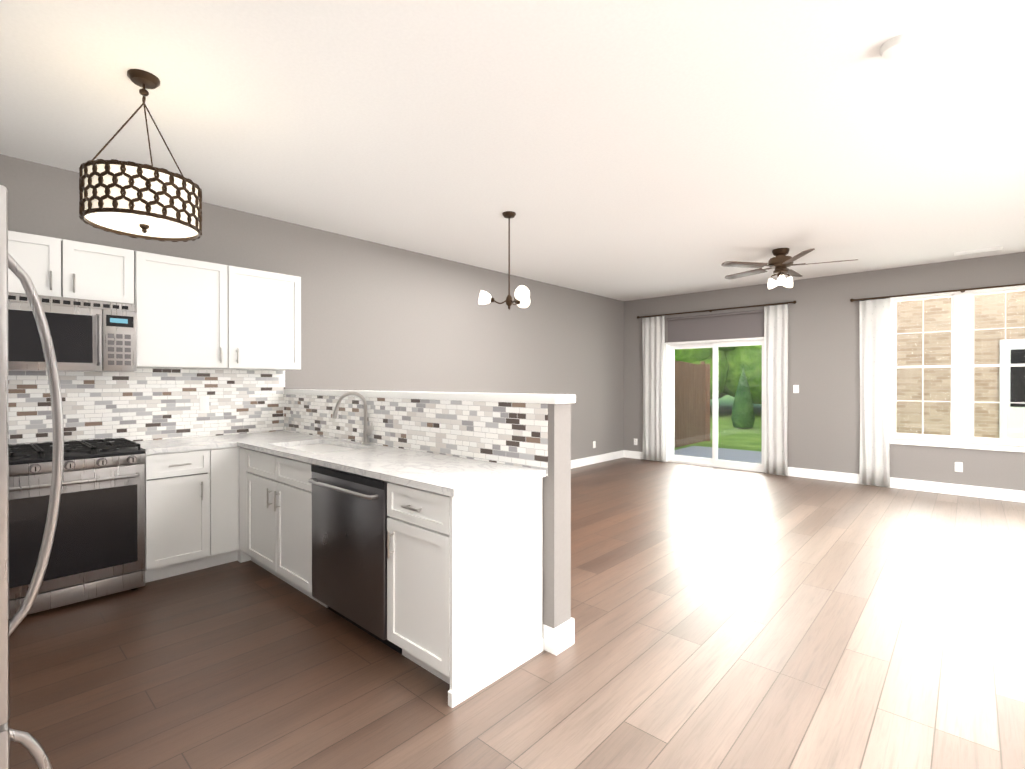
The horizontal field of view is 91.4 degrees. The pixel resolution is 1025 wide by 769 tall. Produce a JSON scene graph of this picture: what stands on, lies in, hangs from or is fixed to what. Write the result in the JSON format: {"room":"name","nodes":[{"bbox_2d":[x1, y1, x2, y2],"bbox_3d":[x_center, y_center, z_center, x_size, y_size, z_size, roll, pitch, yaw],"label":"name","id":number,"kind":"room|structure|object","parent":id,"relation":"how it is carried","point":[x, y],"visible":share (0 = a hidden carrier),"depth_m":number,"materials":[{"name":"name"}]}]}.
{"room":"kitchen","nodes":[
{"label":"kitchen","id":0,"kind":"room"},
{"bbox_2d":[0,154,623,459],"bbox_3d":[-1.764,-0.082,5.127,0.200,2.850,11.450,0,0,42],"label":"wall","id":1,"kind":"structure","parent":0,"point":[377,317],"depth_m":5.57,"materials":[{"name":"grey paint"}]},
{"bbox_2d":[8,230,131,303],"bbox_3d":[-3.027,-0.749,3.332,0.350,0.385,0.760,0,0,42],"label":"upper cabinet","id":2,"kind":"object","parent":1,"relation":"attached to","point":[56,267],"depth_m":3.25,"materials":[{"name":"white wood"}]},
{"bbox_2d":[8,293,136,371],"bbox_3d":[-2.986,-0.321,3.296,0.459,0.460,0.756,0,0,42],"label":"microwave","id":3,"kind":"object","parent":2,"relation":"attached to","point":[92,336],"visible":0.88,"depth_m":3.22,"materials":[{"name":"silver metal"}]},
{"bbox_2d":[8,368,284,443],"bbox_3d":[-2.994,0.166,3.627,0.010,0.585,2.655,0,0,42],"label":"tiled wall","id":4,"kind":"structure","parent":1,"relation":"attached to","point":[141,404],"depth_m":3.83,"materials":[{"name":"tile"}]},
{"bbox_2d":[199,397,208,410],"bbox_3d":[-2.537,0.159,4.113,0.008,0.115,0.070,0,0,42],"label":"outlet","id":5,"kind":"object","parent":4,"relation":"attached to","point":[203,403],"visible":1,"depth_m":4.11,"materials":[{"name":"white plastic"}]},
{"bbox_2d":[132,250,300,369],"bbox_3d":[-2.371,-0.536,4.052,0.350,0.816,1.177,0,0,42],"label":"upper cabinet","id":6,"kind":"object","parent":1,"relation":"attached to","point":[194,314],"depth_m":3.87,"materials":[{"name":"white wood"}]},
{"bbox_2d":[571,450,623,468],"bbox_3d":[0.021,1.272,6.926,0.014,0.130,5.992,0,0,42],"label":"baseboard","id":7,"kind":"structure","parent":1,"relation":"attached to","point":[580,462],"depth_m":8.45,"materials":[{"name":"white wood"}]},
{"bbox_2d":[284,389,575,627],"bbox_3d":[-0.889,0.698,3.604,3.150,1.300,0.174,0,0,42],"label":"wall","id":8,"kind":"structure","parent":0,"point":[557,546],"depth_m":2.55,"materials":[{"name":"grey paint"}]},
{"bbox_2d":[284,394,547,475],"bbox_3d":[-0.961,0.277,3.561,3.080,0.364,0.010,0,0,42],"label":"tile backsplash","id":9,"kind":"structure","parent":8,"relation":"attached to","point":[515,434],"depth_m":3.10,"materials":[{"name":"tile"}]},
{"bbox_2d":[543,618,573,654],"bbox_3d":[-0.884,1.283,3.605,3.128,0.130,0.156,0,0,42],"label":"baseboard","id":10,"kind":"structure","parent":8,"relation":"attached to","point":[558,639],"depth_m":2.53,"materials":[{"name":"white wood"}]},
{"bbox_2d":[0,0,1024,300],"bbox_3d":[1.170,-1.558,2.440,8.150,0.120,11.450,0,0,42],"label":"ceiling","id":11,"kind":"structure","parent":0,"point":[624,150],"depth_m":2.85,"materials":[{"name":"white paint"}]},
{"bbox_2d":[79,69,201,241],"bbox_3d":[-1.796,-1.117,2.436,0.480,0.761,0.480,0,0,42],"label":"drum pendant light","id":12,"kind":"object","parent":11,"relation":"hanging from","point":[136,200],"visible":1,"depth_m":2.31,"materials":[{"name":"brown metal"}]},
{"bbox_2d":[478,211,529,309],"bbox_3d":[0.000,-1.079,4.409,0.506,0.850,0.485,0,0,42],"label":"dining chandelier","id":13,"kind":"object","parent":11,"relation":"hanging from","point":[521,296],"visible":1,"depth_m":4.38,"materials":[{"name":"white glass"}]},
{"bbox_2d":[721,248,857,288],"bbox_3d":[3.046,-1.298,5.637,1.379,0.422,1.324,0,0,42],"label":"ceiling fan","id":14,"kind":"object","parent":11,"relation":"hanging from","point":[780,262],"visible":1,"depth_m":5.54,"materials":[{"name":"brown metal"}]},
{"bbox_2d":[880,33,918,59],"bbox_3d":[1.698,-1.477,2.195,0.136,0.040,0.136,0,0,42],"label":"smoke detector","id":15,"kind":"object","parent":11,"relation":"attached to","point":[899,46],"visible":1,"depth_m":2.17,"materials":[{"name":"white plastic"}]},
{"bbox_2d":[954,246,1002,255],"bbox_3d":[5.248,-1.502,5.635,0.400,0.012,0.170,0,0,42],"label":"ceiling vent","id":16,"kind":"object","parent":11,"relation":"in","point":[978,250],"visible":0.98,"depth_m":5.62,"materials":[{"name":"white metal"}]},
{"bbox_2d":[8,457,1024,768],"bbox_3d":[1.170,1.402,2.450,8.150,0.100,11.450,0,0,42],"label":"floor","id":17,"kind":"structure","parent":0,"point":[734,619],"depth_m":2.46,"materials":[{"name":"brown wood"}]},
{"bbox_2d":[0,185,63,768],"bbox_3d":[-1.603,0.472,1.089,0.930,1.770,0.854,0,0,42],"label":"refrigerator","id":18,"kind":"object","parent":17,"relation":"on","point":[29,742],"visible":1,"depth_m":1.03,"materials":[{"name":"silver metal"}]},
{"bbox_2d":[9,437,145,618],"bbox_3d":[-2.885,0.871,3.208,0.727,0.957,0.754,0,0,42],"label":"gas range","id":19,"kind":"object","parent":17,"relation":"on","point":[98,548],"visible":0.96,"depth_m":3.06,"materials":[{"name":"silver metal"}]},
{"bbox_2d":[144,451,212,582],"bbox_3d":[-2.538,0.906,3.673,0.617,0.885,0.386,0,0,42],"label":"base cabinet","id":20,"kind":"object","parent":17,"relation":"on","point":[178,484],"depth_m":3.47,"materials":[{"name":"white wood"}]},
{"bbox_2d":[133,431,300,454],"bbox_3d":[-2.265,0.444,3.952,0.622,0.033,1.170,0,0,42],"label":"countertop","id":21,"kind":"structure","parent":20,"relation":"on","point":[204,443],"depth_m":3.71,"materials":[{"name":"white stone"}]},
{"bbox_2d":[213,447,244,565],"bbox_3d":[-2.356,0.905,3.873,0.617,0.885,0.265,0,0,42],"label":"base cabinet","id":22,"kind":"object","parent":17,"relation":"on","point":[228,462],"depth_m":3.70,"materials":[{"name":"white wood"}]},
{"bbox_2d":[245,451,380,607],"bbox_3d":[-1.359,0.906,3.520,1.030,0.885,0.600,0,0,42],"label":"base cabinet","id":23,"kind":"object","parent":17,"relation":"on","point":[278,491],"depth_m":3.27,"materials":[{"name":"white wood"}]},
{"bbox_2d":[308,465,401,653],"bbox_3d":[-0.729,0.910,2.876,0.760,0.882,0.630,0,0,42],"label":"dishwasher","id":24,"kind":"object","parent":17,"relation":"on","point":[349,546],"visible":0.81,"depth_m":2.63,"materials":[{"name":"silver metal"}]},
{"bbox_2d":[387,479,543,707],"bbox_3d":[-0.230,0.910,2.488,0.490,0.885,0.600,0,0,42],"label":"base cabinet","id":25,"kind":"object","parent":17,"relation":"on","point":[465,578],"depth_m":2.28,"materials":[{"name":"white wood"}]},
{"bbox_2d":[237,435,544,498],"bbox_3d":[-0.942,0.447,3.123,2.450,0.033,0.609,0,0,42],"label":"countertop","id":26,"kind":"structure","parent":25,"relation":"on","point":[452,476],"depth_m":2.66,"materials":[{"name":"white stone"}]},
{"bbox_2d":[277,439,352,450],"bbox_3d":[-1.363,0.551,3.523,0.760,0.203,0.440,0,0,42],"label":"sink","id":27,"kind":"object","parent":26,"relation":"in","point":[322,446],"depth_m":3.70,"materials":[{"name":"white ceramic"}]},
{"bbox_2d":[332,392,372,443],"bbox_3d":[-1.132,0.239,3.562,0.237,0.376,0.218,0,0,42],"label":"sink faucet","id":28,"kind":"object","parent":26,"relation":"on","point":[366,434],"visible":0.96,"depth_m":3.58,"materials":[{"name":"silver metal"}]},
{"bbox_2d":[624,252,1024,490],"bbox_3d":[4.965,-0.087,6.597,7.750,2.850,0.200,0,0,42],"label":"wall","id":29,"kind":"structure","parent":0,"point":[823,433],"depth_m":6.92,"materials":[{"name":"grey paint"}]},
{"bbox_2d":[624,450,655,460],"bbox_3d":[2.333,1.265,8.860,0.758,0.130,0.018,0,0,42],"label":"baseboard","id":30,"kind":"structure","parent":29,"relation":"attached to","point":[628,454],"depth_m":8.99,"materials":[{"name":"white wood"}]},
{"bbox_2d":[666,309,763,341],"bbox_3d":[3.204,-0.925,8.017,1.530,0.406,0.048,0,0,42],"label":"roller shade","id":31,"kind":"object","parent":29,"relation":"attached to","point":[742,324],"visible":0.96,"depth_m":7.98,"materials":[{"name":"grey fabric"}]},
{"bbox_2d":[664,337,767,473],"bbox_3d":[3.276,0.308,8.100,1.650,2.050,0.162,0,0,42],"label":"sliding door","id":32,"kind":"structure","parent":29,"relation":"attached to","point":[669,451],"depth_m":8.11,"materials":[{"name":"white"}]},
{"bbox_2d":[637,300,795,318],"bbox_3d":[3.158,-1.187,8.040,2.528,0.048,0.096,0,0,42],"label":"curtain rod","id":33,"kind":"object","parent":29,"relation":"attached to","point":[793,302],"visible":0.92,"depth_m":7.90,"materials":[{"name":"brown metal"}]},
{"bbox_2d":[642,316,664,461],"bbox_3d":[2.444,0.073,8.668,0.418,2.485,0.075,0,0,42],"label":"door curtain","id":34,"kind":"object","parent":33,"relation":"hanging from","point":[653,332],"visible":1,"depth_m":8.67,"materials":[{"name":"white fabric"}]},
{"bbox_2d":[764,304,787,475],"bbox_3d":[3.877,0.078,7.357,0.322,2.485,0.071,0,0,42],"label":"door curtain","id":35,"kind":"object","parent":33,"relation":"hanging from","point":[776,377],"visible":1,"depth_m":7.33,"materials":[{"name":"white fabric"}]},
{"bbox_2d":[793,385,798,392],"bbox_3d":[4.106,0.066,7.236,0.072,0.116,0.016,0,0,42],"label":"light switch","id":36,"kind":"object","parent":29,"relation":"attached to","point":[795,388],"visible":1,"depth_m":7.23,"materials":[{"name":"white plastic"}]},
{"bbox_2d":[768,467,1024,502],"bbox_3d":[5.778,1.276,5.711,5.268,0.130,0.018,0,0,42],"label":"baseboard","id":37,"kind":"structure","parent":29,"relation":"attached to","point":[973,491],"depth_m":6.24,"materials":[{"name":"white wood"}]},
{"bbox_2d":[850,283,1024,301],"bbox_3d":[5.409,-1.130,5.982,2.288,0.048,0.096,0,0,42],"label":"curtain rod","id":38,"kind":"object","parent":29,"relation":"attached to","point":[960,290],"visible":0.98,"depth_m":6.10,"materials":[{"name":"brown metal"}]},
{"bbox_2d":[859,298,890,486],"bbox_3d":[4.752,0.105,6.558,0.332,2.435,0.071,0,0,42],"label":"window curtain","id":39,"kind":"object","parent":38,"relation":"hanging from","point":[875,339],"visible":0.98,"depth_m":6.54,"materials":[{"name":"white fabric"}]},
{"bbox_2d":[890,285,1024,451],"bbox_3d":[5.468,-0.189,6.072,1.480,1.918,0.175,0,0,42],"label":"window","id":40,"kind":"structure","parent":29,"relation":"in","point":[962,352],"depth_m":6.08,"materials":[{"name":"white"}]},
{"bbox_2d":[955,462,962,471],"bbox_3d":[5.407,1.000,6.054,0.072,0.116,0.009,0,0,42],"label":"outlet","id":41,"kind":"object","parent":29,"relation":"attached to","point":[958,466],"visible":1,"depth_m":6.05,"materials":[{"name":"white plastic"}]},
{"label":"outside","id":42,"kind":"structure","parent":0,"visible":0},
{"bbox_2d":[674,395,761,451],"bbox_3d":[33.256,1.444,36.257,120.000,0.180,81.749,0,0,42],"label":"lawn","id":43,"kind":"structure","parent":42,"point":[738,433],"depth_m":14.87,"materials":[{"name":"green plant"}]},
{"bbox_2d":[674,361,709,447],"bbox_3d":[0.445,0.421,14.378,9.081,2.020,3.685,0,0,42],"label":"fence","id":44,"kind":"object","parent":43,"relation":"on","point":[679,411],"depth_m":12.04,"materials":[{"name":"brown wood"}]},
{"bbox_2d":[675,346,736,397],"bbox_3d":[7.355,-4.885,21.159,6.360,12.583,6.152,0,0,42],"label":"tree","id":45,"kind":"object","parent":43,"relation":"on","point":[723,364],"depth_m":20.10,"materials":[{"name":"green plant"}]},
{"bbox_2d":[674,446,761,463],"bbox_3d":[4.194,1.408,9.205,2.800,0.079,2.598,0,0,42],"label":"patio","id":46,"kind":"structure","parent":43,"relation":"on","point":[723,452],"depth_m":9.89,"materials":[{"name":"grey concrete"}]},
{"bbox_2d":[710,392,726,398],"bbox_3d":[12.401,-4.378,32.553,6.600,11.490,7.272,0,0,42],"label":"tree","id":47,"kind":"object","parent":43,"relation":"on","point":[722,395],"depth_m":30.35,"materials":[{"name":"green plant"}]},
{"bbox_2d":[723,345,761,403],"bbox_3d":[12.154,-6.371,23.770,8.282,15.538,8.587,0,0,42],"label":"tree","id":48,"kind":"object","parent":43,"relation":"on","point":[756,350],"depth_m":20.81,"materials":[{"name":"green plant"}]},
{"bbox_2d":[731,369,754,427],"bbox_3d":[7.443,0.447,16.121,0.720,1.945,0.720,0,0,42],"label":"shrub","id":49,"kind":"object","parent":43,"relation":"on","point":[738,398],"depth_m":15.91,"materials":[{"name":"green plant"}]},
{"bbox_2d":[896,291,1024,439],"bbox_3d":[14.144,-2.918,11.257,13.100,8.720,9.220,0,0,42],"label":"neighbor house","id":50,"kind":"structure","parent":43,"relation":"on","point":[1014,343],"depth_m":10.04,"materials":[{"name":"brick"}]}
]}

